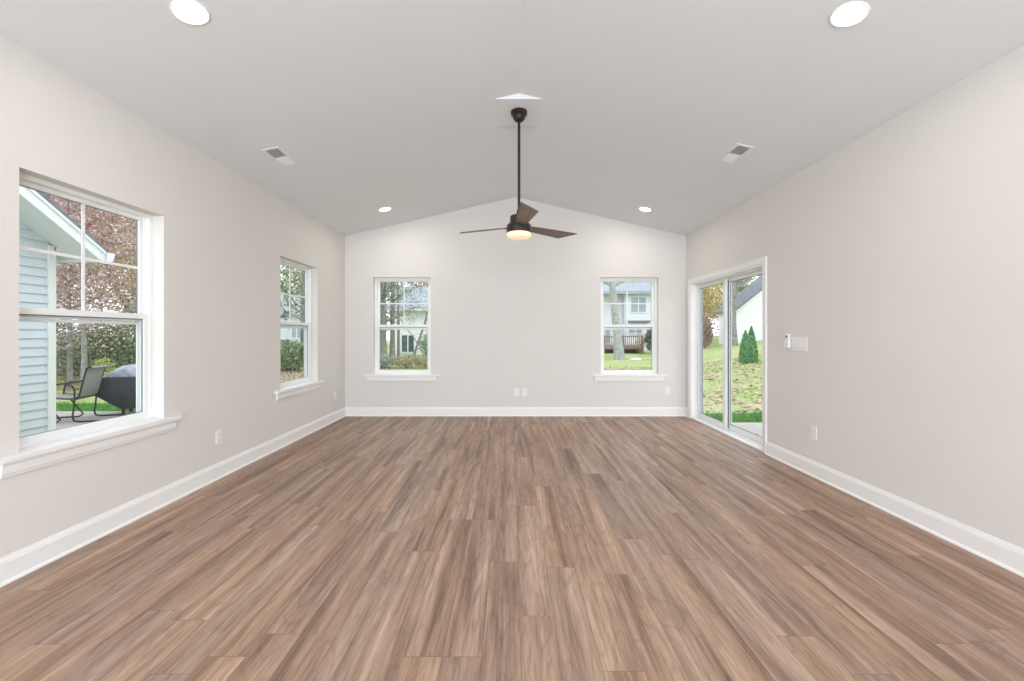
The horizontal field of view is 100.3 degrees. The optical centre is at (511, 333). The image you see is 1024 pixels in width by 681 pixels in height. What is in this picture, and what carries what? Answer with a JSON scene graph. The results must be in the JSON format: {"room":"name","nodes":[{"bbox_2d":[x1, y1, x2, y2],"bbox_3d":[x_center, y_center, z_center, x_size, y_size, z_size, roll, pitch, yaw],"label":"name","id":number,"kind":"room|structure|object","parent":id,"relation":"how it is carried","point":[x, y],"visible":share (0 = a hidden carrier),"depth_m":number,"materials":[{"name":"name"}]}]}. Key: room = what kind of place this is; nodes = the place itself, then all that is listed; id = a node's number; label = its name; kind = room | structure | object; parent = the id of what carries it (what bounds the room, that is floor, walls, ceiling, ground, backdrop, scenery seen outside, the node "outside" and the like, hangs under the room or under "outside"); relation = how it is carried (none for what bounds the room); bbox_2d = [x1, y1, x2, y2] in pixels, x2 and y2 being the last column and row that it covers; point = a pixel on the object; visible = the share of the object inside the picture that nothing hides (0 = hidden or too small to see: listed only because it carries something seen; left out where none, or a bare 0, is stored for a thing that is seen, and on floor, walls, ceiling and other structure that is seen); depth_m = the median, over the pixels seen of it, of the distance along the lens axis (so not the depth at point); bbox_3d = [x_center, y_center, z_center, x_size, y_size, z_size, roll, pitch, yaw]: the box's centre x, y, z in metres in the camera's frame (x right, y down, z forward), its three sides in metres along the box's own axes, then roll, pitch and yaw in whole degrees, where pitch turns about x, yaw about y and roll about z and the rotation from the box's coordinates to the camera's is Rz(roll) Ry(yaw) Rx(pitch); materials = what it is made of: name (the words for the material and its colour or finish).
{"room":"empty living room","nodes":[
{"label":"empty living room","id":0,"kind":"room"},
{"bbox_2d":[0,34,344,557],"bbox_3d":[-2.627,-0.071,1.465,0.170,2.842,10.070,0,0,0],"label":"wall","id":1,"kind":"structure","parent":0,"point":[220,238],"depth_m":3.18,"materials":[{"name":"paint"}]},
{"bbox_2d":[0,172,182,478],"bbox_3d":[-2.599,-0.071,2.660,0.195,1.582,1.171,0,0,0],"label":"window","id":2,"kind":"structure","parent":1,"relation":"in","point":[43,449],"depth_m":2.72,"materials":[{"name":"white plastic"}]},
{"bbox_2d":[0,407,345,587],"bbox_3d":[-2.530,1.181,1.550,0.024,0.138,9.900,0,0,0],"label":"baseboard","id":3,"kind":"structure","parent":1,"relation":"attached to","point":[15,565],"depth_m":2.84,"materials":[{"name":"paint"}]},
{"bbox_2d":[216,429,221,444],"bbox_3d":[-2.537,0.893,3.700,0.009,0.120,0.074,0,0,0],"label":"wall outlet","id":4,"kind":"object","parent":1,"relation":"attached to","point":[219,432],"visible":1,"depth_m":3.69,"materials":[{"name":"white plastic"}]},
{"bbox_2d":[274,258,324,400],"bbox_3d":[-2.599,-0.071,5.136,0.195,1.582,1.153,0,0,0],"label":"window","id":5,"kind":"structure","parent":1,"relation":"in","point":[294,387],"depth_m":5.43,"materials":[{"name":"white plastic"}]},
{"bbox_2d":[0,416,1023,680],"bbox_3d":[0.053,1.310,1.475,5.230,0.120,10.090,0,0,0],"label":"floor","id":6,"kind":"structure","parent":0,"point":[359,548],"depth_m":2.20,"materials":[{"name":"brown wood"}]},
{"bbox_2d":[0,0,1023,235],"bbox_3d":[0.053,-1.808,1.600,5.890,0.793,10.600,0,0,0],"label":"ceiling","id":7,"kind":"structure","parent":0,"point":[378,104],"depth_m":3.00,"materials":[{"name":"paint"}]},
{"bbox_2d":[169,0,209,24],"bbox_3d":[-1.685,-1.684,2.237,0.169,0.045,0.174,0,0,4],"label":"recessed light","id":8,"kind":"object","parent":7,"relation":"in","point":[191,12],"visible":1,"depth_m":2.23,"materials":[{"name":"white plastic"}]},
{"bbox_2d":[261,146,298,166],"bbox_3d":[-2.079,-1.594,3.845,0.147,0.038,0.360,0,0,0],"label":"ceiling vent","id":9,"kind":"object","parent":7,"relation":"in","point":[276,153],"visible":1,"depth_m":3.83,"materials":[{"name":"metal"}]},
{"bbox_2d":[379,207,391,211],"bbox_3d":[-1.710,-1.678,5.750,0.169,0.045,0.174,0,0,4],"label":"recessed light","id":10,"kind":"object","parent":7,"relation":"in","point":[383,209],"visible":1,"depth_m":5.75,"materials":[{"name":"white plastic"}]},
{"bbox_2d":[494,94,543,126],"bbox_3d":[0.060,-2.060,3.945,0.430,0.048,0.490,0,0,0],"label":"trim","id":11,"kind":"structure","parent":7,"relation":"attached to","point":[503,105],"depth_m":3.87,"materials":[{"name":"paint"}]},
{"bbox_2d":[459,107,576,239],"bbox_3d":[0.062,-1.452,3.770,1.176,1.168,1.078,0,0,0],"label":"ceiling fan","id":12,"kind":"object","parent":11,"relation":"hanging from","point":[518,228],"visible":1,"depth_m":3.86,"materials":[{"name":"brown metal"}]},
{"bbox_2d":[639,207,651,211],"bbox_3d":[1.800,-1.685,5.770,0.169,0.045,0.174,0,0,4],"label":"recessed light","id":13,"kind":"object","parent":7,"relation":"in","point":[645,209],"visible":1,"depth_m":5.76,"materials":[{"name":"white plastic"}]},
{"bbox_2d":[717,143,753,163],"bbox_3d":[2.024,-1.634,3.880,0.147,0.039,0.360,0,0,0],"label":"ceiling vent","id":14,"kind":"object","parent":7,"relation":"in","point":[736,152],"visible":1,"depth_m":3.87,"materials":[{"name":"metal"}]},
{"bbox_2d":[829,1,869,27],"bbox_3d":[1.785,-1.688,2.260,0.169,0.045,0.174,0,0,4],"label":"recessed light","id":15,"kind":"object","parent":7,"relation":"in","point":[848,14],"visible":1,"depth_m":2.25,"materials":[{"name":"white plastic"}]},
{"bbox_2d":[345,197,685,407],"bbox_3d":[0.053,-0.372,6.585,5.530,3.445,0.170,0,0,0],"label":"wall","id":16,"kind":"structure","parent":0,"point":[507,315],"depth_m":6.50,"materials":[{"name":"paint"}]},
{"bbox_2d":[364,278,438,380],"bbox_3d":[-1.674,-0.071,6.558,1.134,1.582,0.195,0,0,0],"label":"window","id":17,"kind":"structure","parent":16,"relation":"in","point":[380,375],"depth_m":6.59,"materials":[{"name":"white plastic"}]},
{"bbox_2d":[346,407,684,415],"bbox_3d":[0.053,1.181,6.488,5.162,0.138,0.024,0,0,0],"label":"baseboard","id":18,"kind":"structure","parent":16,"relation":"attached to","point":[350,411],"depth_m":6.49,"materials":[{"name":"paint"}]},
{"bbox_2d":[514,389,518,396],"bbox_3d":[0.067,0.892,6.495,0.074,0.120,0.009,0,0,0],"label":"wall outlet","id":19,"kind":"object","parent":16,"relation":"attached to","point":[516,391],"visible":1,"depth_m":6.49,"materials":[{"name":"white plastic"}]},
{"bbox_2d":[522,389,526,396],"bbox_3d":[0.187,0.892,6.495,0.074,0.120,0.009,0,0,0],"label":"wall outlet","id":20,"kind":"object","parent":16,"relation":"attached to","point":[524,391],"visible":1,"depth_m":6.49,"materials":[{"name":"white plastic"}]},
{"bbox_2d":[592,278,667,380],"bbox_3d":[1.790,-0.071,6.558,1.137,1.582,0.195,0,0,0],"label":"window","id":21,"kind":"structure","parent":16,"relation":"in","point":[606,375],"depth_m":6.59,"materials":[{"name":"white plastic"}]},
{"bbox_2d":[665,387,669,394],"bbox_3d":[2.360,0.865,6.495,0.074,0.120,0.009,0,0,0],"label":"wall outlet","id":22,"kind":"object","parent":16,"relation":"attached to","point":[667,389],"visible":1,"depth_m":6.49,"materials":[{"name":"white plastic"}]},
{"bbox_2d":[686,45,1023,548],"bbox_3d":[2.733,-0.072,1.465,0.170,2.845,10.070,0,0,0],"label":"wall","id":23,"kind":"structure","parent":0,"point":[897,254],"depth_m":2.85,"materials":[{"name":"paint"}]},
{"bbox_2d":[688,256,766,453],"bbox_3d":[2.723,0.221,5.410,0.188,2.058,1.960,0,0,0],"label":"door","id":24,"kind":"structure","parent":23,"relation":"in","point":[756,267],"depth_m":5.47,"materials":[{"name":"paint"}]},
{"bbox_2d":[784,333,790,347],"bbox_3d":[2.635,0.062,4.085,0.026,0.136,0.060,0,0,0],"label":"remote","id":25,"kind":"object","parent":23,"relation":"attached to","point":[787,342],"visible":1,"depth_m":4.07,"materials":[{"name":"white plastic"}]},
{"bbox_2d":[792,337,806,351],"bbox_3d":[2.643,0.094,3.920,0.010,0.126,0.191,0,0,0],"label":"light switch","id":26,"kind":"object","parent":23,"relation":"attached to","point":[798,343],"visible":1,"depth_m":3.92,"materials":[{"name":"white plastic"}]},
{"bbox_2d":[810,425,816,440],"bbox_3d":[2.643,0.868,3.744,0.009,0.120,0.074,0,0,0],"label":"wall outlet","id":27,"kind":"object","parent":23,"relation":"attached to","point":[813,430],"visible":1,"depth_m":3.74,"materials":[{"name":"white plastic"}]},
{"bbox_2d":[765,441,1023,577],"bbox_3d":[2.636,1.181,0.514,0.024,0.138,7.828,0,0,0],"label":"baseboard","id":28,"kind":"structure","parent":23,"relation":"attached to","point":[1006,555],"depth_m":2.78,"materials":[{"name":"paint"}]},
{"label":"outside","id":29,"kind":"structure","parent":0,"visible":0},
{"bbox_2d":[56,335,761,421],"bbox_3d":[0.000,0.870,39.000,140.000,1.200,102.000,0,0,0],"label":"lawn","id":30,"kind":"structure","parent":29,"point":[713,352],"depth_m":14.08,"materials":[{"name":"green plant"}]},
{"bbox_2d":[56,323,74,363],"bbox_3d":[-17.390,0.213,15.190,3.383,2.470,2.045,0,0,3],"label":"shrub","id":31,"kind":"object","parent":30,"relation":"on","point":[64,328],"visible":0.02,"depth_m":15.46,"materials":[{"name":"grey plant"}]},
{"bbox_2d":[19,186,114,436],"bbox_3d":[-8.488,-0.867,1.893,7.024,4.674,6.925,0,0,0],"label":"house wing","id":32,"kind":"object","parent":30,"relation":"on","point":[43,225],"visible":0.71,"depth_m":4.87},
{"bbox_2d":[43,193,135,389],"bbox_3d":[-11.728,-2.605,11.358,6.592,8.240,7.014,0,0,-40],"label":"tree","id":33,"kind":"object","parent":30,"relation":"on","point":[69,294],"visible":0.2,"depth_m":11.19,"materials":[{"name":"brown plant"}]},
{"bbox_2d":[56,198,123,319],"bbox_3d":[-20.004,-3.495,16.982,7.508,9.855,7.200,0,0,29],"label":"tree","id":34,"kind":"object","parent":30,"relation":"on","point":[58,198],"visible":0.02,"depth_m":17.95,"materials":[{"name":"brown plant"}]},
{"bbox_2d":[56,224,124,309],"bbox_3d":[-24.134,-5.126,22.058,7.634,13.038,7.212,0,0,22],"label":"tree","id":35,"kind":"object","parent":30,"relation":"on","point":[105,224],"visible":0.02,"depth_m":22.80,"materials":[{"name":"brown plant"}]},
{"bbox_2d":[47,195,135,343],"bbox_3d":[-15.414,-2.934,13.533,7.257,8.818,6.771,0,0,14],"label":"tree","id":36,"kind":"object","parent":30,"relation":"on","point":[59,342],"visible":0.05,"depth_m":14.30,"materials":[{"name":"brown plant"}]},
{"bbox_2d":[48,196,134,379],"bbox_3d":[-12.921,-2.865,12.805,4.354,8.733,4.128,0,0,0],"label":"slender tree","id":37,"kind":"object","parent":30,"relation":"on","point":[84,358],"visible":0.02,"depth_m":12.85,"materials":[{"name":"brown plant"}]},
{"bbox_2d":[56,329,130,374],"bbox_3d":[-14.924,0.640,14.889,3.036,1.669,1.909,0,0,0],"label":"shrub","id":38,"kind":"object","parent":30,"relation":"on","point":[60,357],"visible":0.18,"depth_m":14.47,"materials":[{"name":"green plant"}]},
{"bbox_2d":[56,411,135,428],"bbox_3d":[-6.161,1.475,6.525,6.878,0.150,2.450,0,0,0],"label":"patio","id":39,"kind":"structure","parent":30,"relation":"on","point":[88,415],"depth_m":7.25,"materials":[{"name":"concrete"}]},
{"bbox_2d":[56,364,125,422],"bbox_3d":[-7.015,0.957,6.984,0.909,0.886,0.562,0,0,-17],"label":"patio chair","id":40,"kind":"object","parent":39,"relation":"on","point":[93,376],"visible":0.8,"depth_m":6.97,"materials":[{"name":"fabric"}]},
{"bbox_2d":[97,364,135,413],"bbox_3d":[-6.746,0.970,7.619,1.052,0.860,0.570,0,0,-20],"label":"covered grill","id":41,"kind":"object","parent":39,"relation":"on","point":[118,387],"visible":0.38,"depth_m":7.35,"materials":[{"name":"black fabric"}]},
{"bbox_2d":[103,364,135,376],"bbox_3d":[-6.724,0.642,7.630,0.950,0.205,0.523,0,0,-20],"label":"hood","id":42,"kind":"object","parent":41,"relation":"attached to","point":[127,370],"depth_m":7.40,"materials":[{"name":"grey metal"}]},
{"bbox_2d":[56,198,135,328],"bbox_3d":[-11.312,-2.527,13.457,5.149,8.091,5.277,0,0,0],"label":"tree","id":43,"kind":"object","parent":30,"relation":"on","point":[113,245],"visible":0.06,"depth_m":12.53,"materials":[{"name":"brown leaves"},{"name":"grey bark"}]},
{"bbox_2d":[61,205,135,359],"bbox_3d":[-16.592,-4.308,18.983,7.070,11.544,7.150,0,0,-13],"label":"tree","id":44,"kind":"object","parent":30,"relation":"on","point":[133,291],"visible":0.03,"depth_m":18.73,"materials":[{"name":"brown plant"}]},
{"bbox_2d":[91,356,117,375],"bbox_3d":[-11.751,1.071,12.306,0.672,0.862,0.628,0,0,0],"label":"shrub","id":45,"kind":"object","parent":30,"relation":"on","point":[106,371],"visible":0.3,"depth_m":12.26,"materials":[{"name":"green plant"}]},
{"bbox_2d":[72,312,137,372],"bbox_3d":[-13.405,0.351,14.602,3.062,2.269,1.938,0,0,0],"label":"shrub","id":46,"kind":"object","parent":30,"relation":"on","point":[126,342],"visible":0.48,"depth_m":14.14,"materials":[{"name":"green plant"}]},
{"bbox_2d":[100,274,134,312],"bbox_3d":[-41.929,-4.043,49.988,9.071,10.514,9.117,0,0,24],"label":"tree","id":47,"kind":"object","parent":30,"relation":"on","point":[115,274],"visible":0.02,"depth_m":47.01,"materials":[{"name":"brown plant"}]},
{"bbox_2d":[280,265,299,319],"bbox_3d":[-14.187,-3.003,24.478,4.452,8.987,4.195,0,0,0],"label":"tree","id":48,"kind":"object","parent":30,"relation":"on","point":[284,316],"visible":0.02,"depth_m":24.80,"materials":[{"name":"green plant"}]},
{"bbox_2d":[280,295,300,346],"bbox_3d":[-20.500,-1.230,43.000,7.600,5.360,6.800,0,0,0],"label":"house","id":49,"kind":"structure","parent":30,"relation":"on","point":[292,334],"depth_m":39.98,"materials":[{"name":"white"}]},
{"bbox_2d":[280,266,301,294],"bbox_3d":[-25.222,-4.027,50.922,9.500,10.822,8.888,0,0,0],"label":"tree","id":50,"kind":"object","parent":30,"relation":"on","point":[285,266],"visible":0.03,"depth_m":49.92,"materials":[{"name":"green plant"}]},
{"bbox_2d":[280,264,303,360],"bbox_3d":[-11.007,-2.918,22.473,5.466,8.883,5.439,0,0,0],"label":"tree","id":51,"kind":"object","parent":30,"relation":"on","point":[297,272],"visible":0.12,"depth_m":22.37,"materials":[{"name":"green plant"}]},
{"bbox_2d":[280,265,303,322],"bbox_3d":[-9.561,-3.404,19.600,7.141,9.850,6.473,0,0,0],"label":"bare tree","id":52,"kind":"object","parent":30,"relation":"on","point":[287,274],"visible":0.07,"depth_m":19.22,"materials":[{"name":"grey plant"}]},
{"bbox_2d":[280,339,303,370],"bbox_3d":[-8.953,0.848,17.000,1.934,1.327,1.258,0,0,0],"label":"shrub","id":53,"kind":"object","parent":30,"relation":"on","point":[288,362],"visible":0.62,"depth_m":16.75,"materials":[{"name":"green plant"}]},
{"bbox_2d":[380,353,396,367],"bbox_3d":[-5.575,1.176,18.398,1.318,0.677,0.993,0,0,0],"label":"shrub","id":54,"kind":"object","parent":30,"relation":"on","point":[387,362],"visible":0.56,"depth_m":18.27,"materials":[{"name":"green plant"}]},
{"bbox_2d":[386,282,402,330],"bbox_3d":[-17.280,-3.728,52.229,9.237,10.383,9.118,0,0,39],"label":"tree","id":55,"kind":"object","parent":30,"relation":"on","point":[401,282],"visible":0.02,"depth_m":51.72,"materials":[{"name":"grey plant"}]},
{"bbox_2d":[386,283,418,357],"bbox_3d":[-6.168,-2.866,23.477,2.916,8.772,2.689,0,0,18],"label":"tree","id":56,"kind":"object","parent":30,"relation":"on","point":[398,318],"visible":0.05,"depth_m":23.44,"materials":[{"name":"grey plant"}]},
{"bbox_2d":[380,282,427,361],"bbox_3d":[-6.398,-3.740,21.053,5.218,10.528,5.304,0,0,-30],"label":"tree","id":57,"kind":"object","parent":30,"relation":"on","point":[383,333],"visible":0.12,"depth_m":20.87,"materials":[{"name":"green plant"}]},
{"bbox_2d":[381,282,427,363],"bbox_3d":[-5.974,-3.678,21.387,4.727,10.399,4.726,0,0,-30],"label":"tree","id":58,"kind":"object","parent":30,"relation":"on","point":[392,333],"visible":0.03,"depth_m":21.30,"materials":[{"name":"grey plant"}]},
{"bbox_2d":[392,354,420,367],"bbox_3d":[-4.532,1.178,18.399,1.312,0.672,1.035,0,0,0],"label":"shrub","id":59,"kind":"object","parent":30,"relation":"on","point":[408,359],"visible":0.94,"depth_m":18.27,"materials":[{"name":"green plant"}]},
{"bbox_2d":[386,287,427,354],"bbox_3d":[-5.600,-1.055,33.140,6.600,5.210,6.520,0,0,0],"label":"house","id":60,"kind":"structure","parent":30,"relation":"on","point":[407,343],"depth_m":30.48,"materials":[{"name":"white"}]},
{"bbox_2d":[390,282,427,298],"bbox_3d":[-9.469,-3.900,50.026,9.188,10.850,9.147,0,0,0],"label":"tree","id":61,"kind":"object","parent":30,"relation":"on","point":[426,284],"visible":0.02,"depth_m":48.82,"materials":[{"name":"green plant"}]},
{"bbox_2d":[56,354,761,435],"bbox_3d":[-1.502,0.851,17.304,35.131,1.256,25.466,0,0,0],"label":"leaf litter","id":62,"kind":"object","parent":30,"relation":"on","point":[299,370],"visible":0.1,"depth_m":13.23,"materials":[{"name":"brown plant"}]},
{"bbox_2d":[56,401,761,422],"bbox_3d":[-1.636,1.385,7.808,16.042,0.191,1.550,0,0,5],"label":"grass strip","id":63,"kind":"object","parent":30,"relation":"on","point":[748,417],"visible":0.16,"depth_m":7.94,"materials":[{"name":"green plant"}]},
{"bbox_2d":[395,286,427,355],"bbox_3d":[-4.427,-1.212,23.060,4.129,5.512,3.366,0,0,36],"label":"leaning tree","id":64,"kind":"object","parent":30,"relation":"on","point":[426,318],"visible":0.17,"depth_m":22.56,"materials":[{"name":"grey plant"}]},
{"bbox_2d":[414,354,426,367],"bbox_3d":[-3.553,1.187,18.396,1.332,0.654,1.037,0,0,0],"label":"shrub","id":65,"kind":"object","parent":30,"relation":"on","point":[424,359],"visible":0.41,"depth_m":18.26,"materials":[{"name":"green plant"}]},
{"bbox_2d":[418,334,426,354],"bbox_3d":[-5.530,0.691,28.006,1.265,1.632,1.081,0,0,0],"label":"bush","id":66,"kind":"object","parent":30,"relation":"on","point":[424,341],"visible":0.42,"depth_m":27.85,"materials":[{"name":"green plant"}]},
{"bbox_2d":[603,282,624,359],"bbox_3d":[5.624,-3.308,24.723,5.882,9.720,5.265,0,0,0],"label":"tree","id":67,"kind":"object","parent":30,"relation":"on","point":[618,348],"visible":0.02,"depth_m":24.62,"materials":[{"name":"grey plant"}]},
{"bbox_2d":[604,335,642,353],"bbox_3d":[6.950,0.825,33.535,5.900,1.450,2.730,0,0,0],"label":"deck","id":68,"kind":"object","parent":30,"relation":"on","point":[629,348],"visible":0.37,"depth_m":32.22,"materials":[{"name":"brown wood"}]},
{"bbox_2d":[603,282,650,351],"bbox_3d":[8.250,-2.330,38.480,12.100,7.760,8.240,0,0,0],"label":"house","id":69,"kind":"structure","parent":30,"relation":"on","point":[638,292],"depth_m":34.98,"materials":[{"name":"white"}]},
{"bbox_2d":[630,358,641,360],"bbox_3d":[6.849,1.405,23.599,0.637,0.170,0.473,0,0,0],"label":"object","id":70,"kind":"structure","parent":30,"relation":"on","point":[631,359],"depth_m":23.44,"materials":[{"name":"white"}]},
{"bbox_2d":[635,333,645,353],"bbox_3d":[9.453,0.726,31.387,0.799,1.560,0.615,0,0,20],"label":"dry shrub","id":71,"kind":"object","parent":30,"relation":"on","point":[640,348],"visible":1,"depth_m":31.37,"materials":[{"name":"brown plant"}]},
{"bbox_2d":[644,330,650,350],"bbox_3d":[10.749,0.426,31.613,2.040,2.164,1.292,0,0,0],"label":"shrub","id":72,"kind":"object","parent":30,"relation":"on","point":[647,335],"visible":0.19,"depth_m":31.50,"materials":[{"name":"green plant"}]},
{"bbox_2d":[703,316,713,347],"bbox_3d":[13.605,-0.138,30.203,1.294,2.376,1.074,0,0,0],"label":"shrub","id":73,"kind":"object","parent":30,"relation":"on","point":[707,329],"visible":0.65,"depth_m":29.97,"materials":[{"name":"brown plant"}]},
{"bbox_2d":[703,284,722,318],"bbox_3d":[15.544,-3.625,35.984,5.354,9.304,5.359,0,0,45],"label":"tree","id":74,"kind":"object","parent":30,"relation":"on","point":[706,292],"visible":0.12,"depth_m":35.10,"materials":[{"name":"yellow plant"}]},
{"bbox_2d":[703,284,739,339],"bbox_3d":[19.154,-4.539,43.008,7.104,10.683,7.151,0,0,-26],"label":"tree","id":75,"kind":"object","parent":30,"relation":"on","point":[720,294],"visible":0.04,"depth_m":42.33,"materials":[{"name":"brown plant"}]},
{"bbox_2d":[708,275,759,312],"bbox_3d":[28.185,-5.036,51.901,9.585,10.719,9.078,0,0,0],"label":"tree","id":76,"kind":"object","parent":30,"relation":"on","point":[746,284],"visible":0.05,"depth_m":51.28,"materials":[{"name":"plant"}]},
{"bbox_2d":[720,278,749,345],"bbox_3d":[14.118,-6.376,28.072,9.200,14.462,9.416,0,0,0],"label":"tree","id":77,"kind":"object","parent":30,"relation":"on","point":[735,287],"visible":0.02,"depth_m":27.71,"materials":[{"name":"grey plant"}]},
{"bbox_2d":[714,275,761,343],"bbox_3d":[20.100,-2.165,31.150,9.300,6.430,2.900,0,0,0],"label":"house","id":78,"kind":"structure","parent":30,"relation":"on","point":[748,300],"depth_m":30.00,"materials":[{"name":"grey"}]},
{"bbox_2d":[732,423,761,436],"bbox_3d":[3.779,1.460,5.110,1.842,0.180,3.020,0,0,0],"label":"patio","id":79,"kind":"structure","parent":30,"relation":"on","point":[755,428],"depth_m":6.33,"materials":[{"name":"concrete"}]},
{"bbox_2d":[738,326,758,362],"bbox_3d":[8.858,0.395,16.003,0.711,1.449,0.513,0,0,0],"label":"arborvitae","id":80,"kind":"object","parent":30,"relation":"on","point":[746,355],"visible":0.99,"depth_m":15.88,"materials":[{"name":"green plant"}]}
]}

